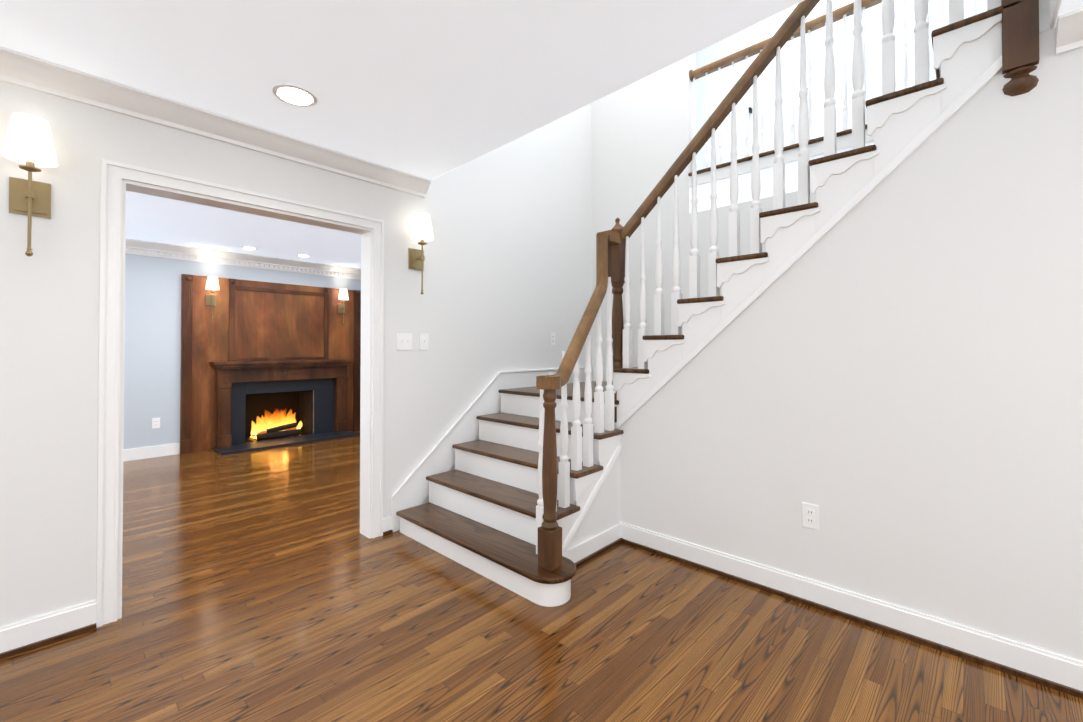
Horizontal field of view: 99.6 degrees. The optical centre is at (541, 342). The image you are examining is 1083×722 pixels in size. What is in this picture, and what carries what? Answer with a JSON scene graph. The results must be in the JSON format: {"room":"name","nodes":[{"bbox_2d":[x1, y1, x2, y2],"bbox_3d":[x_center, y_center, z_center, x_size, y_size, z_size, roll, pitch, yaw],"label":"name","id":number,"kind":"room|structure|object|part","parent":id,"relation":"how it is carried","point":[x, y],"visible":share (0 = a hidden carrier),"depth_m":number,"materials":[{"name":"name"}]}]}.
{"room":"entrance hall","nodes":[
{"label":"entrance hall","id":0,"kind":"room"},
{"bbox_2d":[123,254,360,449],"bbox_3d":[-3.892,0.043,5.730,0.130,2.500,8.600,-1,-1,43],"label":"wall","id":1,"kind":"structure","parent":0,"point":[152,361],"depth_m":5.17,"materials":[{"name":"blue paint"}]},
{"bbox_2d":[152,418,159,428],"bbox_3d":[-4.330,0.906,5.146,0.008,0.116,0.070,-1,-1,43],"label":"outlet","id":2,"kind":"object","parent":1,"relation":"attached to","point":[155,422],"visible":1,"depth_m":5.14,"materials":[{"name":"white plastic"}]},
{"bbox_2d":[125,238,360,279],"bbox_3d":[-3.807,-1.033,5.664,0.100,0.150,8.600,-1,-1,43],"label":"crown molding","id":3,"kind":"structure","parent":1,"relation":"attached to","point":[155,249],"depth_m":5.66,"materials":[{"name":"white paint"}]},
{"bbox_2d":[126,191,360,268],"bbox_3d":[-2.477,-1.172,4.430,3.730,0.100,8.600,-1,-1,43],"label":"ceiling","id":4,"kind":"structure","parent":0,"point":[161,220],"depth_m":4.66,"materials":[{"name":"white paint"}]},
{"bbox_2d":[242,247,256,249],"bbox_3d":[-3.436,-1.108,5.388,0.156,0.006,0.156,-1,-1,43],"label":"recessed light","id":5,"kind":"object","parent":4,"relation":"in","point":[250,248],"visible":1,"depth_m":5.38,"materials":[{"name":"white"}]},
{"bbox_2d":[0,81,591,626],"bbox_3d":[-1.761,-1.294,2.367,0.130,5.100,6.550,-1,-1,43],"label":"wall","id":6,"kind":"structure","parent":0,"point":[508,267],"depth_m":2.54,"materials":[{"name":"white paint"}]},
{"bbox_2d":[1,113,57,256],"bbox_3d":[-2.050,-0.619,1.836,0.157,0.552,0.152,-1,-1,43],"label":"sconce","id":7,"kind":"object","parent":6,"relation":"attached to","point":[28,142],"visible":1,"depth_m":1.83,"materials":[{"name":"white fabric"}]},
{"bbox_3d":[-2.048,-0.813,1.836,0.152,0.165,0.152,-1,-1,43],"label":"lamp shade","id":8,"kind":"part","parent":7,"relation":"part of","materials":[{"name":"white fabric"}]},
{"bbox_2d":[27,154,33,162],"bbox_3d":[-2.048,-0.758,1.835,0.021,0.075,0.020,-1,-1,43],"label":"bulb","id":9,"kind":"object","parent":7,"relation":"on","point":[30,158],"depth_m":1.83,"materials":[{"name":"white wax"}]},
{"bbox_2d":[0,623,95,659],"bbox_3d":[-2.938,1.230,0.943,0.014,0.020,2.902,-1,-1,43],"label":"trim","id":10,"kind":"structure","parent":6,"relation":"attached to","point":[75,632],"depth_m":1.90,"materials":[{"name":"brown wood"}]},
{"bbox_2d":[0,46,430,197],"bbox_3d":[-2.356,-1.102,1.563,0.088,0.102,4.565,-1,-1,43],"label":"crown molding","id":11,"kind":"structure","parent":6,"relation":"attached to","point":[18,68],"depth_m":2.22,"materials":[{"name":"white paint"}]},
{"bbox_2d":[397,333,411,349],"bbox_3d":[-0.934,-0.006,3.135,0.015,0.116,0.116,-1,-1,43],"label":"double light switch","id":12,"kind":"object","parent":6,"relation":"attached to","point":[404,341],"visible":1,"depth_m":3.13,"materials":[{"name":"white plastic"}]},
{"bbox_2d":[408,213,433,294],"bbox_3d":[-0.823,-0.605,3.157,0.157,0.552,0.152,-1,-1,43],"label":"sconce","id":13,"kind":"object","parent":6,"relation":"attached to","point":[422,232],"visible":0.98,"depth_m":3.15,"materials":[{"name":"white fabric"}]},
{"bbox_3d":[-0.821,-0.798,3.157,0.152,0.165,0.152,-1,-1,43],"label":"lamp shade","id":14,"kind":"part","parent":13,"relation":"part of","materials":[{"name":"white fabric"}]},
{"bbox_2d":[420,334,428,349],"bbox_3d":[-0.829,-0.005,3.248,0.015,0.116,0.070,-1,-1,43],"label":"light switch","id":15,"kind":"object","parent":6,"relation":"attached to","point":[424,341],"visible":1,"depth_m":3.25,"materials":[{"name":"white plastic"}]},
{"bbox_2d":[550,333,554,344],"bbox_3d":[0.104,-0.034,4.259,0.008,0.116,0.070,-1,-1,43],"label":"outlet","id":16,"kind":"object","parent":6,"relation":"attached to","point":[552,338],"visible":1,"depth_m":4.25,"materials":[{"name":"white plastic"}]},
{"bbox_2d":[0,430,1082,721],"bbox_3d":[-0.279,1.281,2.362,9.990,0.050,8.600,-1,-1,43],"label":"floor","id":17,"kind":"structure","parent":0,"point":[272,584],"depth_m":1.91,"materials":[{"name":"brown wood"}]},
{"bbox_2d":[180,274,360,454],"bbox_3d":[-3.473,0.257,6.104,0.952,2.080,2.138,-1,-1,43],"label":"fireplace","id":18,"kind":"object","parent":17,"relation":"on","point":[261,361],"visible":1,"depth_m":5.96,"materials":[{"name":"brown wood"}]},
{"bbox_2d":[206,276,218,318],"bbox_3d":[-3.922,-0.532,5.458,0.141,0.497,0.137,-1,-1,43],"label":"sconce","id":19,"kind":"object","parent":18,"relation":"attached to","point":[212,284],"visible":1,"depth_m":5.45,"materials":[{"name":"white fabric"}]},
{"bbox_3d":[-3.920,-0.706,5.458,0.137,0.148,0.137,-1,-1,43],"label":"lamp shade","id":20,"kind":"part","parent":19,"relation":"part of","materials":[{"name":"white fabric"}]},
{"bbox_2d":[338,289,348,323],"bbox_3d":[-2.857,-0.519,6.604,0.141,0.497,0.137,-1,-1,43],"label":"sconce","id":21,"kind":"object","parent":18,"relation":"attached to","point":[343,294],"visible":1,"depth_m":6.60,"materials":[{"name":"white fabric"}]},
{"bbox_3d":[-2.855,-0.694,6.605,0.137,0.148,0.137,-1,-1,43],"label":"lamp shade","id":22,"kind":"part","parent":21,"relation":"part of","materials":[{"name":"white fabric"}]},
{"bbox_2d":[391,0,1061,606],"bbox_3d":[1.022,-0.639,2.783,3.368,3.798,2.342,-1,-1,43],"label":"staircase","id":23,"kind":"structure","parent":17,"relation":"on","point":[513,496],"depth_m":2.56,"materials":[{"name":"white paint"}]},
{"bbox_3d":[1.375,-1.095,2.502,2.160,2.651,2.272,-1,-1,43],"label":"handrail","id":24,"kind":"part","parent":23,"relation":"part of","materials":[{"name":"brown wood"}]},
{"bbox_2d":[0,0,1082,212],"bbox_3d":[0.945,-1.336,0.776,6.000,0.348,7.900,-1,-1,43],"label":"ceiling","id":25,"kind":"structure","parent":0,"point":[430,89],"depth_m":1.84,"materials":[{"name":"white paint"}]},
{"bbox_2d":[272,84,317,106],"bbox_3d":[-1.143,-1.143,2.126,0.186,0.006,0.186,-1,-1,43],"label":"recessed light","id":26,"kind":"object","parent":25,"relation":"in","point":[294,95],"visible":1,"depth_m":2.11,"materials":[{"name":"white"}]},
{"bbox_2d":[567,453,619,549],"bbox_3d":[0.229,0.966,2.714,0.100,0.587,0.698,-1,-1,43],"label":"wall","id":27,"kind":"structure","parent":0,"point":[602,514],"depth_m":2.81,"materials":[{"name":"white paint"}]},
{"bbox_2d":[575,538,621,567],"bbox_3d":[0.283,1.249,2.663,0.014,0.020,0.635,-1,-1,43],"label":"trim","id":28,"kind":"structure","parent":27,"relation":"attached to","point":[600,551],"depth_m":2.71,"materials":[{"name":"brown wood"}]},
{"bbox_2d":[591,53,815,366],"bbox_3d":[2.711,-1.290,2.773,6.130,5.100,0.130,-1,-1,43],"label":"wall","id":29,"kind":"structure","parent":0,"point":[641,133],"depth_m":4.26,"materials":[{"name":"white paint"}]},
{"bbox_2d":[620,28,1082,661],"bbox_3d":[1.284,0.055,2.295,2.030,2.400,0.110,-1,-1,43],"label":"wall","id":30,"kind":"structure","parent":0,"point":[886,374],"depth_m":1.92,"materials":[{"name":"white paint"}]},
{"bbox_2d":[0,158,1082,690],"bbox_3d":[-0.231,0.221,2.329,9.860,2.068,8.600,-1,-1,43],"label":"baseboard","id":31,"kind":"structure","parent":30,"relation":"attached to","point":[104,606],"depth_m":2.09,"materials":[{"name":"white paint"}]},
{"bbox_2d":[802,502,818,529],"bbox_3d":[1.291,0.834,2.198,0.070,0.116,0.008,-1,-1,43],"label":"outlet","id":32,"kind":"object","parent":30,"relation":"attached to","point":[810,515],"visible":1,"depth_m":2.20,"materials":[{"name":"white plastic"}]},
{"bbox_2d":[622,538,1082,698],"bbox_3d":[1.237,1.244,2.221,2.015,0.020,0.014,-1,-1,43],"label":"trim","id":33,"kind":"structure","parent":30,"relation":"attached to","point":[890,630],"depth_m":1.98,"materials":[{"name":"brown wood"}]},
{"bbox_2d":[766,0,986,150],"bbox_3d":[3.635,-2.655,3.615,5.900,2.351,0.100,-1,-1,43],"label":"wall","id":34,"kind":"structure","parent":0,"point":[938,13],"depth_m":4.62,"materials":[{"name":"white paint"}]},
{"bbox_2d":[695,23,758,170],"bbox_3d":[1.965,-2.478,5.070,0.830,2.030,0.034,-1,-1,43],"label":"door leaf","id":35,"kind":"structure","parent":34,"relation":"in","point":[738,41],"depth_m":5.00,"materials":[{"name":"white paint"}]},
{"bbox_2d":[758,19,766,151],"bbox_3d":[1.971,-2.513,5.076,0.970,2.100,0.018,-1,-1,43],"label":"door frame","id":36,"kind":"structure","parent":34,"relation":"attached to","point":[761,30],"depth_m":4.75,"materials":[{"name":"white paint"}]},
{"bbox_2d":[797,0,902,142],"bbox_3d":[2.845,-2.487,4.253,0.830,2.030,0.034,-1,-1,43],"label":"door leaf","id":37,"kind":"structure","parent":34,"relation":"in","point":[873,22],"depth_m":4.27,"materials":[{"name":"white paint"}]},
{"bbox_2d":[790,0,914,143],"bbox_3d":[2.850,-2.522,4.259,0.970,2.100,0.018,-1,-1,43],"label":"door frame","id":38,"kind":"structure","parent":34,"relation":"attached to","point":[910,28],"depth_m":3.95,"materials":[{"name":"white paint"}]}
]}

